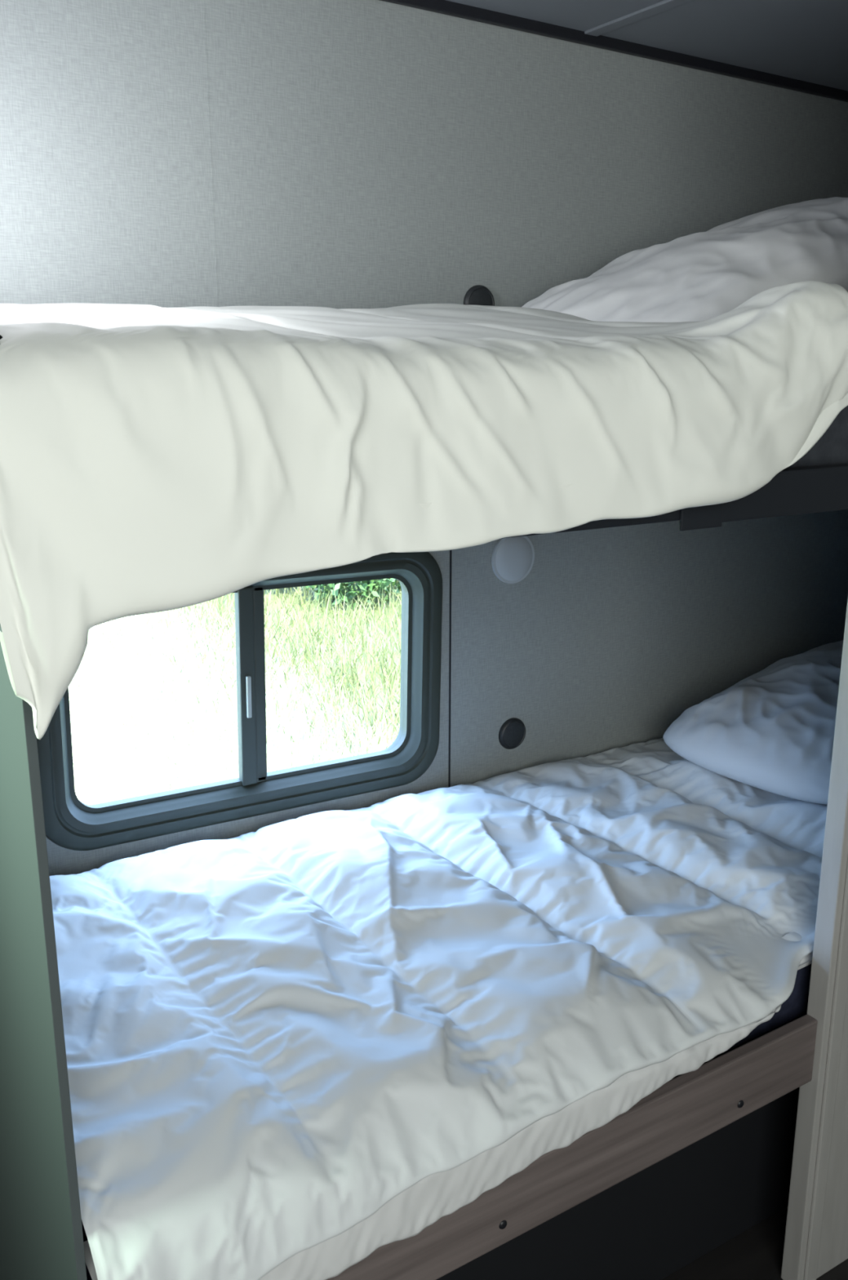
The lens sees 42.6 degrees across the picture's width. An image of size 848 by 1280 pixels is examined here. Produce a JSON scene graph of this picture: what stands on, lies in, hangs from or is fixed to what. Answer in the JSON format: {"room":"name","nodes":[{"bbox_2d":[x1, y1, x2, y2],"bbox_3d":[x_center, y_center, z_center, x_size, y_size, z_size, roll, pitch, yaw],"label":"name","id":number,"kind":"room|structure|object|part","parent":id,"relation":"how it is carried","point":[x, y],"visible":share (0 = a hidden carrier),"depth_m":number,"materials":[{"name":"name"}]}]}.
{"room":"camper van interior","nodes":[
{"label":"camper van interior","id":0,"kind":"room"},
{"bbox_2d":[0,623,87,1279],"bbox_3d":[-0.538,0.094,1.261,0.009,1.995,0.793,-9,17,-31],"label":"wall partition","id":1,"kind":"structure","parent":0,"point":[42,1236],"depth_m":1.07,"materials":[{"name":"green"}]},
{"bbox_2d":[0,0,847,875],"bbox_3d":[-0.569,-0.043,1.720,4.200,2.035,0.050,-9,17,-31],"label":"wall","id":2,"kind":"structure","parent":0,"point":[366,153],"depth_m":1.91,"materials":[{"name":"paper"}]},
{"bbox_2d":[204,0,218,306],"bbox_3d":[-0.326,-0.678,1.682,0.002,0.685,0.001,-9,17,-31],"label":"trim","id":3,"kind":"structure","parent":2,"relation":"attached to","point":[204,0],"depth_m":1.67,"materials":[{"name":"plastic"}]},
{"bbox_2d":[36,551,442,850],"bbox_3d":[-0.303,0.080,1.907,0.762,0.473,0.063,-7,16,-31],"label":"window","id":4,"kind":"structure","parent":2,"relation":"in","point":[71,824],"depth_m":1.92,"materials":[{"name":"grey plastic"}]},
{"bbox_3d":[-0.302,0.081,1.906,0.647,0.358,0.012,-7,16,-31],"label":"sash","id":5,"kind":"part","parent":4,"relation":"part of","materials":[{"name":"grey"}]},
{"bbox_2d":[448,550,452,787],"bbox_3d":[0.051,0.037,2.105,0.004,0.790,0.002,-9,17,-31],"label":"trim","id":6,"kind":"structure","parent":2,"relation":"attached to","point":[451,551],"depth_m":2.11,"materials":[{"name":"black plastic"}]},
{"bbox_2d":[463,284,494,306],"bbox_3d":[0.102,-0.608,1.968,0.066,0.066,0.010,-9,17,-31],"label":"plug","id":7,"kind":"object","parent":2,"relation":"attached to","point":[477,295],"visible":0.65,"depth_m":1.96,"materials":[{"name":"black plastic"}]},
{"bbox_2d":[498,717,525,749],"bbox_3d":[0.182,0.192,2.223,0.066,0.066,0.010,-9,17,-31],"label":"plug","id":8,"kind":"object","parent":2,"relation":"attached to","point":[512,733],"visible":1,"depth_m":2.22,"materials":[{"name":"black plastic"}]},
{"bbox_2d":[491,536,534,583],"bbox_3d":[0.177,-0.160,2.128,0.102,0.102,0.012,-9,17,-31],"label":"wall light","id":9,"kind":"object","parent":2,"relation":"attached to","point":[513,558],"visible":0.9,"depth_m":2.12,"materials":[{"name":"grey plastic"}]},
{"bbox_2d":[380,0,847,102],"bbox_3d":[-0.552,-0.977,1.453,4.200,0.095,0.014,-9,17,-31],"label":"trim","id":10,"kind":"structure","parent":2,"relation":"attached to","point":[442,6],"depth_m":2.00,"materials":[{"name":"black plastic"}]},
{"bbox_2d":[501,463,847,538],"bbox_3d":[0.457,-0.295,1.780,2.309,0.059,0.816,-9,17,-31],"label":"frame","id":11,"kind":"object","parent":2,"relation":"attached to","point":[794,491],"visible":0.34,"depth_m":1.30,"materials":[{"name":"black"}]},
{"bbox_3d":[-0.003,-0.110,1.059,0.744,0.034,0.026,-9,17,-31],"label":"rail","id":12,"kind":"part","parent":11,"relation":"part of","materials":[{"name":"black"}]},
{"bbox_3d":[0.445,-0.181,1.326,0.288,0.055,0.028,-9,17,-31],"label":"rail","id":13,"kind":"part","parent":11,"relation":"part of","materials":[{"name":"black"}]},
{"bbox_2d":[787,405,847,467],"bbox_3d":[0.442,-0.367,1.780,2.275,0.107,0.751,-9,17,-31],"label":"mattress","id":14,"kind":"object","parent":11,"relation":"on","point":[832,448],"visible":0.02,"depth_m":1.41,"materials":[{"name":"grey fabric"}]},
{"bbox_2d":[0,280,847,739],"bbox_3d":[0.418,-0.339,1.709,2.257,0.386,0.860,-9,17,-31],"label":"comforter","id":15,"kind":"object","parent":14,"relation":"on","point":[153,458],"visible":0.9,"depth_m":0.98,"materials":[{"name":"white fabric"}]},
{"bbox_2d":[522,196,847,322],"bbox_3d":[0.534,-0.621,1.871,0.800,0.314,0.522,-10,17,-34],"label":"pillow","id":16,"kind":"object","parent":14,"relation":"on","point":[701,276],"visible":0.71,"depth_m":1.67,"materials":[{"name":"white fabric"}]},
{"bbox_2d":[446,0,847,90],"bbox_3d":[0.287,-0.697,0.128,4.300,0.172,3.300,-9,17,-31],"label":"ceiling","id":17,"kind":"structure","parent":0,"point":[802,40],"depth_m":1.92,"materials":[{"name":"grey"}]},
{"bbox_2d":[584,0,693,36],"bbox_3d":[1.139,-0.759,0.648,0.030,0.006,3.185,-9,17,-31],"label":"trim","id":18,"kind":"structure","parent":17,"relation":"attached to","point":[663,6],"depth_m":1.86,"materials":[{"name":"grey"}]},
{"bbox_2d":[662,1206,847,1279],"bbox_3d":[0.287,1.308,0.638,4.200,0.050,3.200,-9,17,-31],"label":"floor","id":19,"kind":"structure","parent":0,"point":[757,1253],"depth_m":1.75,"materials":[{"name":"plastic"}]},
{"bbox_2d":[326,1014,817,1279],"bbox_3d":[0.456,0.683,2.030,2.309,0.473,0.815,-9,17,-31],"label":"frame","id":20,"kind":"object","parent":19,"relation":"on","point":[704,1158],"visible":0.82,"depth_m":1.54,"materials":[{"name":"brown wood"}]},
{"bbox_2d":[81,964,811,1279],"bbox_3d":[0.442,0.441,1.986,2.275,0.104,0.751,-9,17,-31],"label":"mattress","id":21,"kind":"object","parent":20,"relation":"on","point":[795,1006],"visible":0.02,"depth_m":1.62,"materials":[{"name":"fabric"}]},
{"bbox_2d":[49,737,827,1279],"bbox_3d":[0.445,0.364,1.920,2.258,0.156,0.838,-9,17,-31],"label":"comforter","id":22,"kind":"object","parent":21,"relation":"on","point":[274,1033],"visible":0.82,"depth_m":1.45,"materials":[{"name":"white fabric"}]},
{"bbox_2d":[662,640,843,804],"bbox_3d":[0.869,0.143,2.243,0.717,0.199,0.465,-11,18,-36],"label":"pillow","id":23,"kind":"object","parent":22,"relation":"on","point":[772,730],"visible":0.92,"depth_m":2.09,"materials":[{"name":"white fabric"}]},
{"bbox_2d":[83,951,813,1279],"bbox_3d":[0.405,0.544,1.506,1.716,0.118,0.094,-9,17,-31],"label":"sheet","id":24,"kind":"object","parent":21,"relation":"on","point":[436,1196],"visible":0.27,"depth_m":1.26,"materials":[{"name":"white fabric"}]},
{"bbox_3d":[0.604,0.778,1.808,2.309,0.398,0.015,-9,17,-31],"label":"panel","id":25,"kind":"part","parent":20,"relation":"part of","materials":[{"name":"black wood"}]},
{"bbox_2d":[781,598,847,1279],"bbox_3d":[1.114,-0.022,1.787,1.276,1.960,0.032,-9,17,-31],"label":"wall","id":26,"kind":"structure","parent":0,"point":[833,1248],"depth_m":1.61,"materials":[{"name":"laminate"}]},
{"bbox_2d":[804,859,847,1279],"bbox_3d":[0.603,0.062,1.458,0.026,1.960,0.006,-9,17,-31],"label":"trim","id":27,"kind":"structure","parent":26,"relation":"attached to","point":[841,985],"depth_m":1.61,"materials":[{"name":"plastic"}]},
{"label":"outside","id":28,"kind":"structure","parent":0,"visible":0},
{"bbox_2d":[68,578,401,804],"bbox_3d":[-2.599,-2.895,13.383,26.000,3.111,22.000,-9,17,-31],"label":"lawn","id":29,"kind":"structure","parent":28,"point":[292,725],"depth_m":6.58,"materials":[{"name":"green plant"}]},
{"bbox_2d":[305,577,401,609],"bbox_3d":[-0.244,-0.855,9.392,2.748,1.034,1.593,-9,17,-31],"label":"bush","id":30,"kind":"object","parent":29,"relation":"on","point":[365,585],"visible":0.09,"depth_m":8.68,"materials":[{"name":"green plant"}]}
]}

